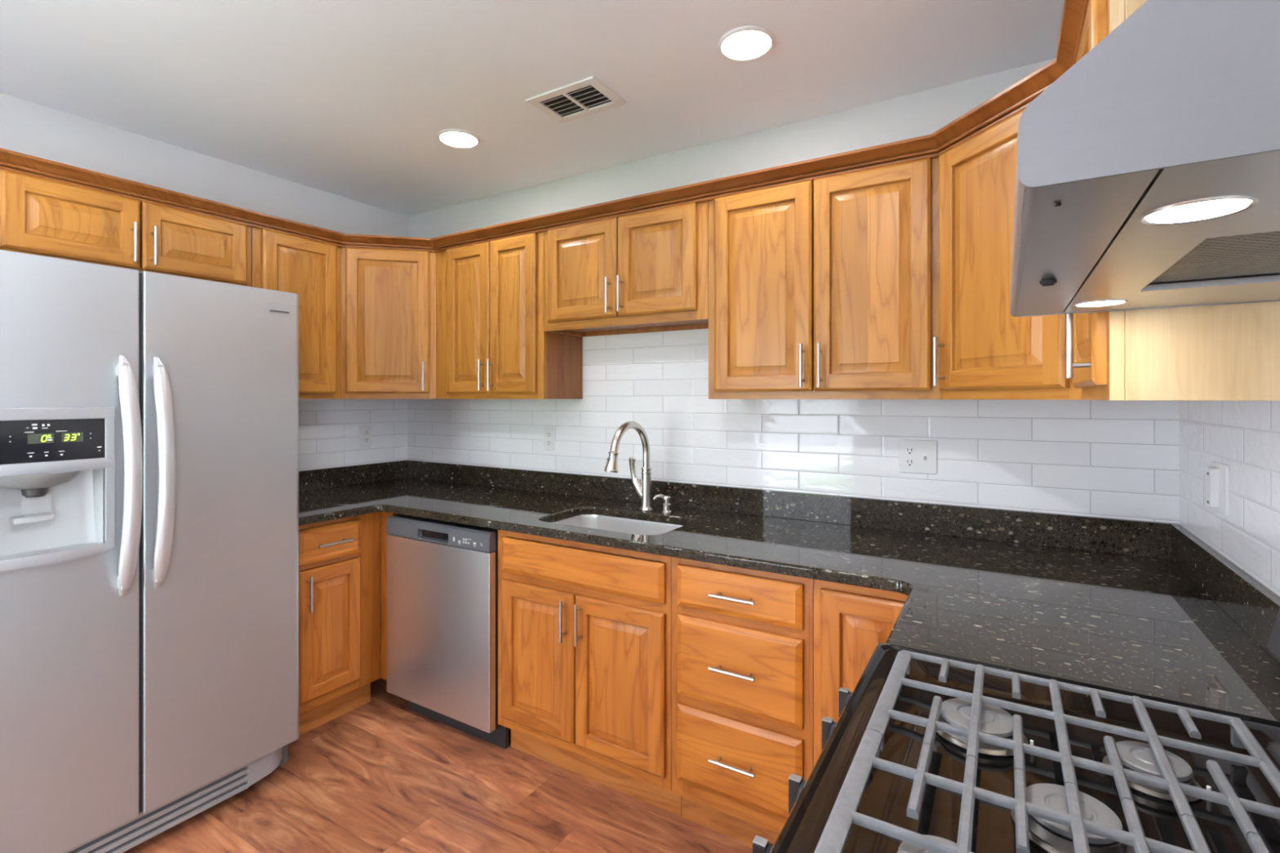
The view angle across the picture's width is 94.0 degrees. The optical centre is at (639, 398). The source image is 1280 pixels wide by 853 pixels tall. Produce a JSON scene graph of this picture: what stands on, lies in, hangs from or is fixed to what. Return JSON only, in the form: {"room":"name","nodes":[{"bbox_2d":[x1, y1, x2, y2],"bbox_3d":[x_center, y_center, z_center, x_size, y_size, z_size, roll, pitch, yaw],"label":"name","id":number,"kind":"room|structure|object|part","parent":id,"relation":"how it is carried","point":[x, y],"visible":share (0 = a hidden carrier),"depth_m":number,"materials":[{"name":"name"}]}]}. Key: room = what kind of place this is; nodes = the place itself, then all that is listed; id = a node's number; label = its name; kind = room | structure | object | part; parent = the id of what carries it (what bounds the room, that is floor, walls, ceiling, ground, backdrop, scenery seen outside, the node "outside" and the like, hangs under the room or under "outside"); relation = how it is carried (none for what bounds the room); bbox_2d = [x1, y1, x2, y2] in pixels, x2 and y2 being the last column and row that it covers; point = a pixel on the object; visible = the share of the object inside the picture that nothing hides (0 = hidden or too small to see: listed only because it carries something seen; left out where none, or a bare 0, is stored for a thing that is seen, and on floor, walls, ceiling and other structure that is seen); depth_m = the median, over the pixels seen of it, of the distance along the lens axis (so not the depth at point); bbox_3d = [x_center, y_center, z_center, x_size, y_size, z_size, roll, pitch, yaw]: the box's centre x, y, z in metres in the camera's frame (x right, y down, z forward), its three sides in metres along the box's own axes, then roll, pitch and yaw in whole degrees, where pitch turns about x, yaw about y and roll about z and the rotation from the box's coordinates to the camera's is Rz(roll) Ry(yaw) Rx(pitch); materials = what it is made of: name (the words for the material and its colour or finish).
{"room":"kitchen","nodes":[
{"label":"kitchen","id":0,"kind":"room"},
{"bbox_2d":[0,93,407,515],"bbox_3d":[-2.296,0.156,2.064,0.100,2.440,3.420,0,0,31],"label":"wall","id":1,"kind":"structure","parent":0,"point":[26,127],"depth_m":2.51,"materials":[{"name":"grey paint"}]},
{"bbox_2d":[0,168,251,286],"bbox_3d":[-1.934,-0.599,2.227,0.341,0.319,0.786,0,0,31],"label":"upper cabinet","id":2,"kind":"object","parent":1,"relation":"attached to","point":[39,216],"visible":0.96,"depth_m":2.11,"materials":[{"name":"brown wood"}]},
{"bbox_3d":[-1.913,-0.596,2.022,0.020,0.244,0.353,0,0,31],"label":"door","id":3,"kind":"part","parent":2,"relation":"part of","materials":[{"name":"brown wood"}]},
{"bbox_3d":[-1.811,-0.557,2.136,0.036,0.142,0.012,0,0,31],"label":"handle","id":4,"kind":"part","parent":2,"relation":"part of","materials":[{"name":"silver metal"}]},
{"bbox_3d":[-1.780,-0.557,2.186,0.036,0.142,0.012,0,0,31],"label":"handle","id":5,"kind":"part","parent":2,"relation":"part of","materials":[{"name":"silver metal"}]},
{"bbox_3d":[-1.726,-0.596,2.328,0.020,0.244,0.352,0,0,31],"label":"door","id":6,"kind":"part","parent":2,"relation":"part of","materials":[{"name":"brown wood"}]},
{"bbox_2d":[251,226,342,399],"bbox_3d":[-1.620,-0.377,2.734,0.333,0.762,0.398,0,0,31],"label":"upper cabinet","id":7,"kind":"object","parent":1,"relation":"attached to","point":[311,269],"visible":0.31,"depth_m":2.70,"materials":[{"name":"brown wood"}]},
{"bbox_2d":[298,399,407,471],"bbox_3d":[-1.637,0.180,3.039,0.008,0.392,1.052,0,0,31],"label":"backsplash","id":8,"kind":"structure","parent":1,"relation":"attached to","point":[329,429],"depth_m":3.17,"materials":[{"name":"tile"}]},
{"bbox_2d":[360,425,372,447],"bbox_3d":[-1.494,0.208,3.256,0.008,0.116,0.071,0,0,31],"label":"wall outlet","id":9,"kind":"object","parent":1,"relation":"attached to","point":[366,431],"visible":1,"depth_m":3.25,"materials":[{"name":"white plastic"}]},
{"bbox_2d":[363,429,368,435],"bbox_3d":[-1.493,0.187,3.255,0.004,0.030,0.033,0,0,31],"label":"receptacle","id":10,"kind":"object","parent":9,"relation":"attached to","point":[366,432],"depth_m":3.25,"materials":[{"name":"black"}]},
{"bbox_2d":[363,437,368,442],"bbox_3d":[-1.493,0.228,3.255,0.004,0.030,0.033,0,0,31],"label":"receptacle","id":11,"kind":"object","parent":9,"relation":"attached to","point":[365,439],"depth_m":3.25,"materials":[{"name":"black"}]},
{"bbox_2d":[122,678,752,852],"bbox_3d":[-0.794,1.406,1.146,3.620,0.060,3.620,0,0,31],"label":"floor","id":12,"kind":"structure","parent":0,"point":[381,775],"depth_m":2.02,"materials":[{"name":"laminate"}]},
{"bbox_2d":[0,249,298,852],"bbox_3d":[-1.772,0.498,1.963,0.839,1.754,0.915,0,0,31],"label":"refrigerator","id":13,"kind":"object","parent":12,"relation":"on","point":[149,420],"visible":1,"depth_m":1.76,"materials":[{"name":"grey metal"}]},
{"bbox_3d":[-1.593,0.114,1.579,0.007,0.112,0.271,0,0,31],"label":"control panel","id":14,"kind":"part","parent":13,"relation":"part of","materials":[{"name":"black plastic"}]},
{"bbox_3d":[-1.625,0.429,1.596,0.067,1.614,0.441,0,0,31],"label":"freezer door","id":15,"kind":"part","parent":13,"relation":"part of","materials":[{"name":"metal"}]},
{"bbox_3d":[-1.473,0.224,1.715,0.074,0.695,0.042,0,0,15],"label":"handle","id":16,"kind":"part","parent":13,"relation":"part of","materials":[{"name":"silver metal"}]},
{"bbox_3d":[-1.429,0.224,1.787,0.071,0.695,0.047,0,0,31],"label":"handle","id":17,"kind":"part","parent":13,"relation":"part of","materials":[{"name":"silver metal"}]},
{"bbox_3d":[-1.384,0.429,1.990,0.067,1.614,0.464,0,0,31],"label":"door","id":18,"kind":"part","parent":13,"relation":"part of","materials":[{"name":"metal"}]},
{"bbox_2d":[298,511,396,735],"bbox_3d":[-1.472,0.936,2.639,0.666,0.880,0.420,0,0,31],"label":"base cabinet","id":19,"kind":"object","parent":12,"relation":"on","point":[343,562],"visible":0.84,"depth_m":2.50,"materials":[{"name":"brown wood"}]},
{"bbox_3d":[-1.307,0.776,2.362,0.036,0.142,0.012,0,0,31],"label":"handle","id":20,"kind":"part","parent":19,"relation":"part of","materials":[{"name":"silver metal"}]},
{"bbox_3d":[-1.277,0.593,2.464,0.020,0.141,0.266,0,0,31],"label":"drawer","id":21,"kind":"part","parent":19,"relation":"part of","materials":[{"name":"brown wood"}]},
{"bbox_3d":[-1.277,0.950,2.464,0.020,0.524,0.266,0,0,31],"label":"door","id":22,"kind":"part","parent":19,"relation":"part of","materials":[{"name":"brown wood"}]},
{"bbox_3d":[-1.253,0.594,2.450,0.036,0.012,0.142,0,0,31],"label":"handle","id":23,"kind":"part","parent":19,"relation":"part of","materials":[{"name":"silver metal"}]},
{"bbox_2d":[386,514,508,748],"bbox_3d":[-0.679,0.944,2.680,0.620,0.862,0.602,0,0,31],"label":"dishwasher","id":24,"kind":"object","parent":12,"relation":"on","point":[442,575],"visible":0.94,"depth_m":2.40,"materials":[{"name":"grey metal"}]},
{"bbox_3d":[-0.770,1.331,2.496,0.583,0.087,0.021,0,0,31],"label":"kick plate","id":25,"kind":"part","parent":24,"relation":"part of","materials":[{"name":"grey plastic"}]},
{"bbox_2d":[497,529,681,816],"bbox_3d":[-0.087,0.936,2.322,0.756,0.880,0.636,0,0,31],"label":"base cabinet","id":26,"kind":"object","parent":12,"relation":"on","point":[584,637],"visible":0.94,"depth_m":2.06,"materials":[{"name":"brown wood"}]},
{"bbox_3d":[-0.376,0.950,2.179,0.345,0.524,0.020,0,0,31],"label":"door","id":27,"kind":"part","parent":26,"relation":"part of","materials":[{"name":"brown wood"}]},
{"bbox_3d":[-0.269,0.776,2.082,0.012,0.142,0.036,0,0,31],"label":"handle","id":28,"kind":"part","parent":26,"relation":"part of","materials":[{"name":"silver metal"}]},
{"bbox_3d":[-0.213,0.776,2.047,0.012,0.142,0.036,0,0,31],"label":"handle","id":29,"kind":"part","parent":26,"relation":"part of","materials":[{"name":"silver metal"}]},
{"bbox_3d":[-0.223,0.593,2.086,0.705,0.130,0.020,0,0,31],"label":"false drawer","id":30,"kind":"part","parent":26,"relation":"part of","materials":[{"name":"brown wood"}]},
{"bbox_3d":[-0.073,0.950,1.994,0.354,0.524,0.020,0,0,31],"label":"door","id":31,"kind":"part","parent":26,"relation":"part of","materials":[{"name":"brown wood"}]},
{"bbox_2d":[671,556,813,845],"bbox_3d":[0.428,0.936,2.007,0.448,0.880,0.636,0,0,31],"label":"base cabinet","id":32,"kind":"object","parent":12,"relation":"on","point":[743,638],"visible":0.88,"depth_m":1.76,"materials":[{"name":"brown wood"}]},
{"bbox_3d":[0.272,0.587,1.751,0.142,0.012,0.036,0,0,31],"label":"handle","id":33,"kind":"part","parent":32,"relation":"part of","materials":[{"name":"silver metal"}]},
{"bbox_3d":[0.272,0.805,1.751,0.142,0.012,0.036,0,0,31],"label":"handle","id":34,"kind":"part","parent":32,"relation":"part of","materials":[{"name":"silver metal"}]},
{"bbox_3d":[0.272,1.079,1.751,0.142,0.012,0.036,0,0,31],"label":"handle","id":35,"kind":"part","parent":32,"relation":"part of","materials":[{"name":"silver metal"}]},
{"bbox_3d":[0.287,0.587,1.774,0.395,0.128,0.020,0,0,31],"label":"drawer","id":36,"kind":"part","parent":32,"relation":"part of","materials":[{"name":"brown wood"}]},
{"bbox_3d":[0.287,0.804,1.774,0.395,0.251,0.020,0,0,31],"label":"drawer","id":37,"kind":"part","parent":32,"relation":"part of","materials":[{"name":"brown wood"}]},
{"bbox_3d":[0.287,1.079,1.774,0.395,0.238,0.020,0,0,31],"label":"drawer","id":38,"kind":"part","parent":32,"relation":"part of","materials":[{"name":"brown wood"}]},
{"bbox_2d":[813,579,907,765],"bbox_3d":[0.746,0.936,1.486,0.539,0.880,1.352,0,0,3],"label":"base cabinet","id":39,"kind":"object","parent":12,"relation":"on","point":[851,621],"visible":0.16,"depth_m":1.61,"materials":[{"name":"brown wood"}]},
{"bbox_2d":[298,459,1279,721],"bbox_3d":[-0.190,0.427,2.140,3.408,0.134,1.087,0,0,31],"label":"countertop","id":40,"kind":"structure","parent":39,"relation":"on","point":[1144,607],"depth_m":1.69,"materials":[{"name":"stone"}]},
{"bbox_2d":[541,514,684,562],"bbox_3d":[-0.093,0.582,2.277,0.585,0.172,0.388,0,0,31],"label":"sink","id":41,"kind":"object","parent":40,"relation":"in","point":[636,526],"visible":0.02,"depth_m":2.45,"materials":[{"name":"metal"}]},
{"bbox_2d":[604,421,653,511],"bbox_3d":[-0.058,0.276,2.360,0.102,0.372,0.310,0,0,31],"label":"kitchen faucet","id":42,"kind":"object","parent":40,"relation":"on","point":[642,488],"visible":1,"depth_m":2.43,"materials":[{"name":"silver metal"}]},
{"bbox_3d":[-0.036,0.188,2.352,0.031,0.197,0.271,0,0,31],"label":"spout","id":43,"kind":"part","parent":42,"relation":"part of","materials":[{"name":"silver metal"}]},
{"bbox_3d":[-0.029,0.290,2.473,0.032,0.092,0.033,0,0,31],"label":"lever","id":44,"kind":"part","parent":42,"relation":"part of","materials":[{"name":"silver metal"}]},
{"bbox_3d":[0.001,0.376,2.466,0.077,0.096,0.040,0,0,25],"label":"handle","id":45,"kind":"part","parent":42,"relation":"part of","materials":[{"name":"silver metal"}]},
{"bbox_2d":[653,493,671,514],"bbox_3d":[0.090,0.423,2.401,0.078,0.078,0.042,0,0,3],"label":"soap dispenser","id":46,"kind":"object","parent":40,"relation":"on","point":[666,505],"visible":1,"depth_m":2.39,"materials":[{"name":"silver metal"}]},
{"bbox_2d":[752,609,1279,852],"bbox_3d":[0.482,0.796,0.639,0.673,1.158,0.762,0,0,31],"label":"gas range","id":47,"kind":"object","parent":12,"relation":"on","point":[928,752],"visible":1,"depth_m":0.72,"materials":[{"name":"black metal"}]},
{"bbox_3d":[0.154,0.537,0.682,0.024,0.049,0.049,0,0,31],"label":"knob","id":48,"kind":"part","parent":47,"relation":"part of","materials":[{"name":"black"}]},
{"bbox_3d":[0.224,0.537,0.797,0.024,0.049,0.049,0,0,31],"label":"knob","id":49,"kind":"part","parent":47,"relation":"part of","materials":[{"name":"black"}]},
{"bbox_3d":[0.313,0.537,0.943,0.024,0.049,0.049,0,0,31],"label":"knob","id":50,"kind":"part","parent":47,"relation":"part of","materials":[{"name":"black"}]},
{"bbox_3d":[0.373,0.537,1.040,0.024,0.049,0.049,0,0,31],"label":"knob","id":51,"kind":"part","parent":47,"relation":"part of","materials":[{"name":"black"}]},
{"bbox_3d":[0.473,0.459,0.836,0.118,0.018,0.118,0,0,31],"label":"burner","id":52,"kind":"part","parent":47,"relation":"part of","materials":[{"name":"grey metal"}]},
{"bbox_3d":[0.465,0.459,0.644,0.110,0.018,0.110,0,0,31],"label":"burner","id":53,"kind":"part","parent":47,"relation":"part of","materials":[{"name":"grey metal"}]},
{"bbox_3d":[0.630,0.459,0.735,0.094,0.018,0.094,0,0,31],"label":"burner","id":54,"kind":"part","parent":47,"relation":"part of","materials":[{"name":"grey metal"}]},
{"bbox_2d":[0,0,1064,216],"bbox_3d":[-0.794,-1.104,1.146,3.620,0.080,3.620,0,0,31],"label":"ceiling","id":55,"kind":"structure","parent":0,"point":[352,100],"depth_m":1.95,"materials":[{"name":"white paint"}]},
{"bbox_2d":[436,128,479,147],"bbox_3d":[-0.742,-1.058,2.442,0.170,0.013,0.170,0,0,31],"label":"recessed light","id":56,"kind":"object","parent":55,"relation":"in","point":[457,138],"visible":1,"depth_m":2.42,"materials":[{"name":"white metal"}]},
{"bbox_2d":[525,75,626,123],"bbox_3d":[-0.228,-1.060,2.133,0.296,0.008,0.205,0,0,31],"label":"ceiling vent","id":57,"kind":"object","parent":55,"relation":"in","point":[588,96],"visible":1,"depth_m":2.13,"materials":[{"name":"white metal"}]},
{"bbox_2d":[717,26,775,60],"bbox_3d":[0.319,-1.058,1.789,0.170,0.013,0.170,0,0,31],"label":"recessed light","id":58,"kind":"object","parent":55,"relation":"in","point":[744,42],"visible":1,"depth_m":1.77,"materials":[{"name":"white metal"}]},
{"bbox_2d":[407,58,1054,238],"bbox_3d":[0.124,0.156,2.648,3.620,2.440,0.100,0,0,31],"label":"wall","id":59,"kind":"structure","parent":0,"point":[924,113],"depth_m":2.42,"materials":[{"name":"grey paint"}]},
{"bbox_2d":[342,247,435,399],"bbox_3d":[-1.259,-0.377,3.084,0.583,0.762,0.576,0,0,31],"label":"upper cabinet","id":60,"kind":"object","parent":59,"relation":"attached to","point":[388,296],"visible":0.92,"depth_m":2.88,"materials":[{"name":"brown wood"}]},
{"bbox_3d":[-1.051,-0.106,2.893,0.012,0.142,0.036,0,0,-13],"label":"handle","id":61,"kind":"part","parent":60,"relation":"part of","materials":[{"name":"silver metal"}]},
{"bbox_2d":[435,231,582,399],"bbox_3d":[-0.654,-0.377,2.856,0.692,0.762,0.333,0,0,31],"label":"upper cabinet","id":62,"kind":"object","parent":59,"relation":"attached to","point":[492,342],"visible":0.94,"depth_m":2.71,"materials":[{"name":"brown wood"}]},
{"bbox_3d":[-0.811,-0.371,2.811,0.284,0.695,0.020,0,0,31],"label":"door","id":63,"kind":"part","parent":62,"relation":"part of","materials":[{"name":"brown wood"}]},
{"bbox_3d":[-0.727,-0.106,2.727,0.012,0.142,0.036,0,0,31],"label":"handle","id":64,"kind":"part","parent":62,"relation":"part of","materials":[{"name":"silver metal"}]},
{"bbox_3d":[-0.678,-0.106,2.697,0.012,0.142,0.036,0,0,31],"label":"handle","id":65,"kind":"part","parent":62,"relation":"part of","materials":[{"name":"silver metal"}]},
{"bbox_3d":[-0.569,-0.371,2.663,0.274,0.695,0.020,0,0,31],"label":"door","id":66,"kind":"part","parent":62,"relation":"part of","materials":[{"name":"brown wood"}]},
{"bbox_2d":[0,0,1088,252],"bbox_3d":[-0.444,-0.745,1.717,2.840,0.056,1.499,0,0,31],"label":"crown molding","id":67,"kind":"structure","parent":62,"relation":"attached to","point":[1015,98],"depth_m":2.05,"materials":[{"name":"brown wood"}]},
{"bbox_2d":[543,426,555,450],"bbox_3d":[-0.445,0.198,2.922,0.071,0.116,0.008,0,0,31],"label":"wall outlet","id":68,"kind":"object","parent":59,"relation":"attached to","point":[548,432],"visible":1,"depth_m":2.92,"materials":[{"name":"white plastic"}]},
{"bbox_2d":[546,431,551,437],"bbox_3d":[-0.446,0.177,2.921,0.033,0.030,0.004,0,0,31],"label":"receptacle","id":69,"kind":"object","parent":68,"relation":"attached to","point":[548,433],"depth_m":2.92,"materials":[{"name":"white plastic"}]},
{"bbox_2d":[546,440,551,445],"bbox_3d":[-0.446,0.218,2.921,0.033,0.030,0.004,0,0,31],"label":"receptacle","id":70,"kind":"object","parent":68,"relation":"attached to","point":[548,442],"depth_m":2.92,"materials":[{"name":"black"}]},
{"bbox_2d":[544,200,708,337],"bbox_3d":[-0.026,-0.524,2.472,0.776,0.469,0.333,0,0,31],"label":"upper cabinet","id":71,"kind":"object","parent":59,"relation":"attached to","point":[646,272],"visible":0.94,"depth_m":2.34,"materials":[{"name":"brown wood"}]},
{"bbox_3d":[-0.242,-0.521,2.463,0.354,0.394,0.020,0,0,31],"label":"door","id":72,"kind":"part","parent":71,"relation":"part of","materials":[{"name":"brown wood"}]},
{"bbox_3d":[-0.128,-0.407,2.361,0.012,0.142,0.036,0,0,31],"label":"handle","id":73,"kind":"part","parent":71,"relation":"part of","materials":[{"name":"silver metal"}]},
{"bbox_3d":[-0.079,-0.407,2.331,0.012,0.142,0.036,0,0,31],"label":"handle","id":74,"kind":"part","parent":71,"relation":"part of","materials":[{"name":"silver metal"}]},
{"bbox_3d":[0.060,-0.521,2.279,0.344,0.394,0.020,0,0,31],"label":"door","id":75,"kind":"part","parent":71,"relation":"part of","materials":[{"name":"brown wood"}]},
{"bbox_2d":[407,328,1178,524],"bbox_3d":[0.096,0.026,2.602,3.420,0.700,0.008,0,0,31],"label":"backsplash","id":76,"kind":"structure","parent":59,"relation":"attached to","point":[1119,460],"depth_m":2.25,"materials":[{"name":"tile"}]},
{"bbox_2d":[708,157,941,399],"bbox_3d":[0.630,-0.377,2.071,0.758,0.762,0.333,0,0,31],"label":"upper cabinet","id":77,"kind":"object","parent":59,"relation":"attached to","point":[828,287],"visible":0.94,"depth_m":1.93,"materials":[{"name":"brown wood"}]},
{"bbox_3d":[0.418,-0.371,2.059,0.349,0.695,0.020,0,0,31],"label":"door","id":78,"kind":"part","parent":77,"relation":"part of","materials":[{"name":"brown wood"}]},
{"bbox_3d":[0.531,-0.106,1.958,0.012,0.142,0.036,0,0,31],"label":"handle","id":79,"kind":"part","parent":77,"relation":"part of","materials":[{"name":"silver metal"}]},
{"bbox_3d":[0.580,-0.106,1.928,0.012,0.142,0.036,0,0,31],"label":"handle","id":80,"kind":"part","parent":77,"relation":"part of","materials":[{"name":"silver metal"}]},
{"bbox_3d":[0.721,-0.371,1.874,0.348,0.695,0.020,0,0,31],"label":"door","id":81,"kind":"part","parent":77,"relation":"part of","materials":[{"name":"brown wood"}]},
{"bbox_2d":[898,439,937,474],"bbox_3d":[0.959,0.203,2.060,0.121,0.116,0.016,0,0,31],"label":"wall outlet","id":82,"kind":"object","parent":59,"relation":"attached to","point":[915,456],"visible":1,"depth_m":2.06,"materials":[{"name":"white plastic"}]},
{"bbox_2d":[904,446,915,454],"bbox_3d":[0.938,0.182,2.075,0.033,0.030,0.004,0,0,31],"label":"receptacle","id":83,"kind":"object","parent":82,"relation":"attached to","point":[908,450],"depth_m":2.07,"materials":[{"name":"white plastic"}]},
{"bbox_2d":[904,457,915,466],"bbox_3d":[0.938,0.223,2.075,0.033,0.030,0.004,0,0,31],"label":"receptacle","id":84,"kind":"object","parent":82,"relation":"attached to","point":[908,462],"depth_m":2.07,"materials":[{"name":"white plastic"}]},
{"bbox_2d":[933,108,1081,399],"bbox_3d":[1.131,-0.377,1.616,0.602,0.762,0.589,0,0,31],"label":"upper cabinet","id":85,"kind":"object","parent":59,"relation":"attached to","point":[986,352],"visible":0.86,"depth_m":1.59,"materials":[{"name":"brown wood"}]},
{"bbox_3d":[0.869,-0.106,1.735,0.036,0.142,0.012,0,0,-13],"label":"handle","id":86,"kind":"part","parent":85,"relation":"part of","materials":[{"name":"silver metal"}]},
{"bbox_3d":[0.958,-0.377,1.567,0.019,0.762,0.440,0,0,-13],"label":"frame","id":87,"kind":"part","parent":85,"relation":"part of","materials":[{"name":"brown wood"}]},
{"bbox_3d":[0.708,0.156,0.228,0.100,2.440,3.420,0,0,31],"label":"wall","id":88,"kind":"structure","parent":0,"visible":0},
{"bbox_2d":[1009,0,1279,317],"bbox_3d":[0.636,-0.312,0.626,0.416,0.349,0.762,0,0,31],"label":"range hood","id":89,"kind":"object","parent":88,"relation":"attached to","point":[1148,172],"visible":1,"depth_m":0.40,"materials":[{"name":"metal"}]},
{"bbox_2d":[1039,278,1057,286],"bbox_3d":[0.500,-0.141,0.731,0.018,0.008,0.026,0,0,31],"label":"switch","id":90,"kind":"object","parent":89,"relation":"attached to","point":[1043,282],"depth_m":0.72,"materials":[{"name":"black plastic"}]},
{"bbox_2d":[1072,299,1128,307],"bbox_3d":[0.699,-0.144,0.906,0.067,0.002,0.067,0,0,31],"label":"lamp","id":91,"kind":"object","parent":89,"relation":"on","point":[1086,303],"depth_m":0.90,"materials":[{"name":"white glass"}]},
{"bbox_3d":[0.667,-0.147,0.607,0.334,0.004,0.753,0,0,31],"label":"panel","id":92,"kind":"part","parent":89,"relation":"part of","materials":[{"name":"metal"}]},
{"bbox_2d":[1139,195,1257,225],"bbox_3d":[0.428,-0.144,0.460,0.067,0.002,0.067,0,0,31],"label":"lamp","id":93,"kind":"object","parent":89,"relation":"on","point":[1193,209],"depth_m":0.45,"materials":[{"name":"white glass"}]},
{"bbox_3d":[0.773,-0.145,0.731,0.244,0.008,0.012,0,0,31],"label":"filter frame","id":94,"kind":"part","parent":89,"relation":"part of","materials":[{"name":"metal"}]},
{"bbox_2d":[1065,0,1279,400],"bbox_3d":[0.981,-0.377,1.110,0.331,0.762,0.430,0,0,31],"label":"upper cabinet","id":95,"kind":"object","parent":88,"relation":"attached to","point":[1223,352],"visible":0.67,"depth_m":0.95,"materials":[{"name":"brown wood"}]},
{"bbox_3d":[0.775,-0.106,1.056,0.036,0.142,0.012,0,0,31],"label":"handle","id":96,"kind":"part","parent":95,"relation":"part of","materials":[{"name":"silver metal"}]},
{"bbox_3d":[0.880,-0.371,1.175,0.020,0.695,0.365,0,0,31],"label":"door","id":97,"kind":"part","parent":95,"relation":"part of","materials":[{"name":"brown wood"}]},
{"bbox_3d":[0.898,-0.377,1.167,0.019,0.762,0.420,0,0,31],"label":"frame","id":98,"kind":"part","parent":95,"relation":"part of","materials":[{"name":"brown wood"}]},
{"bbox_2d":[1205,461,1229,517],"bbox_3d":[1.331,0.208,1.380,0.020,0.116,0.112,0,0,31],"label":"wall outlet","id":99,"kind":"object","parent":88,"relation":"attached to","point":[1217,476],"visible":1,"depth_m":1.38,"materials":[{"name":"white plastic"}]},
{"bbox_2d":[1205,466,1218,507],"bbox_3d":[1.338,0.208,1.395,0.016,0.092,0.035,0,0,31],"label":"receptacle","id":100,"kind":"object","parent":99,"relation":"attached to","point":[1211,473],"depth_m":1.38,"materials":[{"name":"white plastic"}]},
{"bbox_2d":[1178,400,1279,596],"bbox_3d":[1.043,0.230,0.880,0.008,0.492,1.942,0,0,31],"label":"backsplash","id":101,"kind":"structure","parent":88,"relation":"attached to","point":[1243,436],"depth_m":1.28,"materials":[{"name":"tile"}]}
]}

